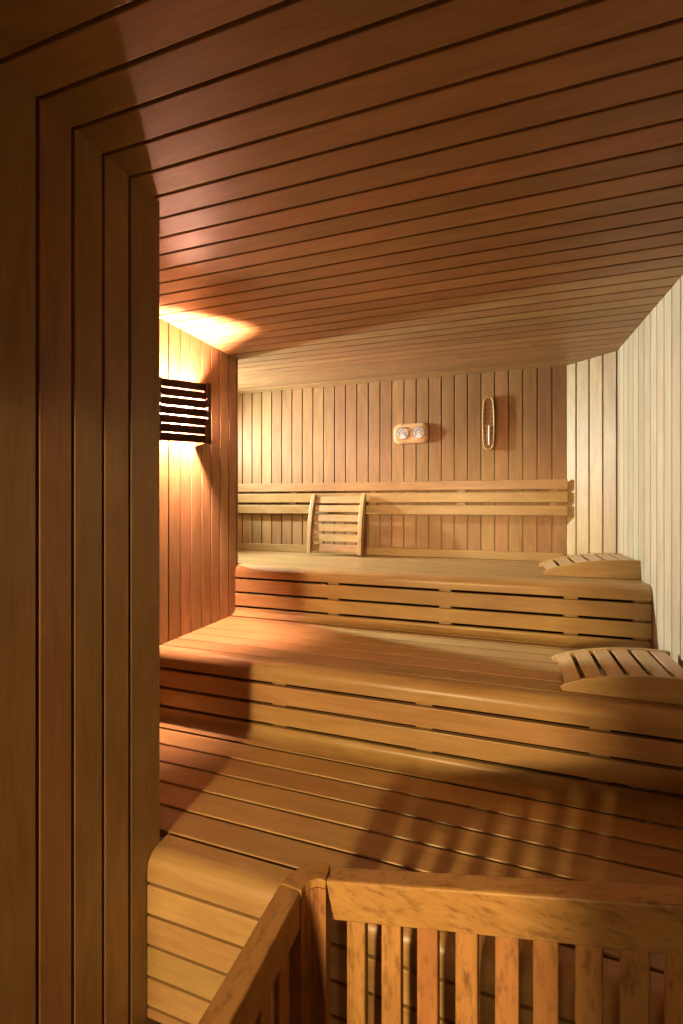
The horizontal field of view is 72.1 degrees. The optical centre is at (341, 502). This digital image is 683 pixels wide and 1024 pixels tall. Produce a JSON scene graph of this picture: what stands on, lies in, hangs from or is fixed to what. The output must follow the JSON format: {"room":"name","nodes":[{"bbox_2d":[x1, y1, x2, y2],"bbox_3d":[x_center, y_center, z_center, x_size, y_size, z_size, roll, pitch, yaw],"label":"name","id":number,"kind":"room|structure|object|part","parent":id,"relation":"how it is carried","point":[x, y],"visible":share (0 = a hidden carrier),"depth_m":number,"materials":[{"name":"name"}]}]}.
{"room":"sauna","nodes":[
{"label":"sauna","id":0,"kind":"room"},
{"bbox_2d":[0,63,159,1023],"bbox_3d":[-0.926,0.360,0.707,0.046,2.720,1.826,0,0,19],"label":"wall","id":1,"kind":"structure","parent":0,"point":[80,237],"depth_m":1.25,"materials":[{"name":"brown wood"}]},
{"bbox_2d":[160,318,237,742],"bbox_3d":[-1.004,0.360,2.540,0.046,2.720,1.584,0,0,19],"label":"wall","id":2,"kind":"structure","parent":0,"point":[199,486],"depth_m":2.84,"materials":[{"name":"brown wood"}]},
{"bbox_2d":[160,376,210,447],"bbox_3d":[-0.846,-0.505,2.640,0.185,0.343,0.345,0,0,19],"label":"wall lamp","id":3,"kind":"object","parent":2,"relation":"attached to","point":[201,394],"visible":0.98,"depth_m":2.59,"materials":[{"name":"brown wood"}]},
{"bbox_2d":[0,0,682,393],"bbox_3d":[-0.503,-1.023,1.899,4.400,0.046,4.356,0,0,19],"label":"ceiling","id":4,"kind":"structure","parent":0,"point":[348,192],"depth_m":1.37,"materials":[{"name":"brown wood"}]},
{"bbox_2d":[158,718,645,1023],"bbox_3d":[-0.938,1.745,0.803,4.500,0.050,7.200,0,0,19],"label":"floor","id":5,"kind":"structure","parent":0,"point":[161,838],"depth_m":3.03,"materials":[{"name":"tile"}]},
{"bbox_2d":[147,728,682,1023],"bbox_3d":[0.037,1.393,1.646,2.504,0.535,0.702,0,0,19],"label":"bench","id":6,"kind":"object","parent":5,"relation":"on","point":[236,820],"visible":0.55,"depth_m":1.51,"materials":[{"name":"brown wood"}]},
{"bbox_2d":[198,862,682,1023],"bbox_3d":[0.288,1.156,0.538,1.181,1.128,0.951,0,0,19],"label":"railing","id":7,"kind":"object","parent":5,"relation":"on","point":[281,974],"visible":1,"depth_m":0.95,"materials":[{"name":"brown wood"}]},
{"bbox_3d":[-0.251,0.931,0.703,0.054,0.090,0.803,0,0,19],"label":"rail","id":8,"kind":"part","parent":7,"relation":"part of","materials":[{"name":"brown wood"}]},
{"bbox_3d":[-0.080,1.312,1.118,0.094,0.815,0.098,0,0,19],"label":"corner post","id":9,"kind":"part","parent":7,"relation":"part of","materials":[{"name":"brown wood"}]},
{"bbox_3d":[0.440,0.782,0.900,1.032,0.381,0.050,0,0,26],"label":"rail","id":10,"kind":"part","parent":7,"relation":"part of","materials":[{"name":"brown wood"}]},
{"bbox_2d":[238,366,566,646],"bbox_3d":[-0.065,0.360,4.035,3.624,2.720,0.046,0,0,19],"label":"wall","id":11,"kind":"structure","parent":0,"point":[341,433],"depth_m":3.77,"materials":[{"name":"brown wood"}]},
{"bbox_2d":[238,543,562,560],"bbox_3d":[-0.077,0.397,4.004,3.580,0.064,0.018,0,0,19],"label":"baseboard","id":12,"kind":"structure","parent":11,"relation":"attached to","point":[444,553],"depth_m":3.73,"materials":[{"name":"brown wood"}]},
{"bbox_2d":[238,479,567,515],"bbox_3d":[-0.056,-0.040,3.981,3.575,0.266,0.049,0,0,19],"label":"bench backrest","id":13,"kind":"object","parent":11,"relation":"attached to","point":[461,496],"visible":0.63,"depth_m":3.70,"materials":[{"name":"brown wood"}]},
{"bbox_2d":[394,423,427,443],"bbox_3d":[0.555,-0.559,3.773,0.278,0.161,0.042,0,0,19],"label":"thermometer","id":14,"kind":"object","parent":11,"relation":"attached to","point":[412,433],"visible":1,"depth_m":3.77,"materials":[{"name":"brown wood"}]},
{"bbox_2d":[231,550,652,648],"bbox_3d":[-0.095,0.598,3.488,3.907,0.336,0.995,0,0,19],"label":"bench","id":15,"kind":"object","parent":11,"relation":"attached to","point":[505,600],"visible":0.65,"depth_m":2.82,"materials":[{"name":"brown wood"}]},
{"bbox_3d":[-0.047,0.616,3.048,0.070,0.288,0.030,0,0,19],"label":"support post","id":16,"kind":"part","parent":15,"relation":"part of","materials":[{"name":"brown wood"}]},
{"bbox_2d":[307,493,365,554],"bbox_3d":[-0.043,0.169,3.858,0.470,0.493,0.146,0,0,19],"label":"backrest","id":17,"kind":"object","parent":15,"relation":"on","point":[360,509],"visible":1,"depth_m":3.84,"materials":[{"name":"brown wood"}]},
{"bbox_3d":[0.622,0.616,2.814,0.070,0.288,0.030,0,0,19],"label":"support post","id":18,"kind":"part","parent":15,"relation":"part of","materials":[{"name":"brown wood"}]},
{"bbox_3d":[1.264,0.616,2.591,0.070,0.288,0.030,0,0,19],"label":"support post","id":19,"kind":"part","parent":15,"relation":"part of","materials":[{"name":"brown wood"}]},
{"bbox_2d":[539,553,640,579],"bbox_3d":[1.501,0.376,2.887,0.506,0.108,0.400,0,0,19],"label":"headrest cover","id":20,"kind":"object","parent":15,"relation":"on","point":[591,565],"visible":0.98,"depth_m":2.71,"materials":[{"name":"brown wood"}]},
{"bbox_3d":[1.582,0.616,2.480,0.070,0.288,0.030,0,0,19],"label":"support post","id":21,"kind":"part","parent":15,"relation":"part of","materials":[{"name":"brown wood"}]},
{"bbox_2d":[482,397,494,449],"bbox_3d":[1.121,-0.607,3.581,0.092,0.408,0.033,0,0,19],"label":"thermometer","id":22,"kind":"object","parent":11,"relation":"attached to","point":[488,414],"visible":1,"depth_m":3.58,"materials":[{"name":"brown wood"}]},
{"bbox_2d":[567,351,617,648],"bbox_3d":[1.744,0.360,3.264,0.046,2.720,0.368,0,0,-27],"label":"wall","id":23,"kind":"structure","parent":0,"point":[592,384],"depth_m":3.23,"materials":[{"name":"brown wood"}]},
{"bbox_2d":[618,275,682,828],"bbox_3d":[1.235,0.360,1.136,0.046,2.720,4.059,0,0,17],"label":"wall","id":24,"kind":"structure","parent":0,"point":[650,361],"depth_m":2.36,"materials":[{"name":"brown wood"}]},
{"bbox_2d":[160,616,682,827],"bbox_3d":[0.278,0.945,2.382,2.476,0.357,0.837,0,0,19],"label":"bench","id":25,"kind":"object","parent":24,"relation":"attached to","point":[504,702],"visible":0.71,"depth_m":2.07,"materials":[{"name":"brown wood"}]},
{"bbox_3d":[-0.294,0.965,2.265,0.070,0.311,0.030,0,0,19],"label":"support post","id":26,"kind":"part","parent":25,"relation":"part of","materials":[{"name":"brown wood"}]},
{"bbox_3d":[0.360,0.965,2.037,0.070,0.311,0.030,0,0,19],"label":"support post","id":27,"kind":"part","parent":25,"relation":"part of","materials":[{"name":"brown wood"}]},
{"bbox_3d":[0.996,0.965,1.816,0.070,0.311,0.030,0,0,19],"label":"support post","id":28,"kind":"part","parent":25,"relation":"part of","materials":[{"name":"brown wood"}]},
{"bbox_2d":[551,647,682,704],"bbox_3d":[1.188,0.717,2.021,0.489,0.100,0.392,0,0,19],"label":"headrest cover","id":29,"kind":"object","parent":25,"relation":"on","point":[659,686],"visible":1,"depth_m":1.90,"materials":[{"name":"brown wood"}]}
]}

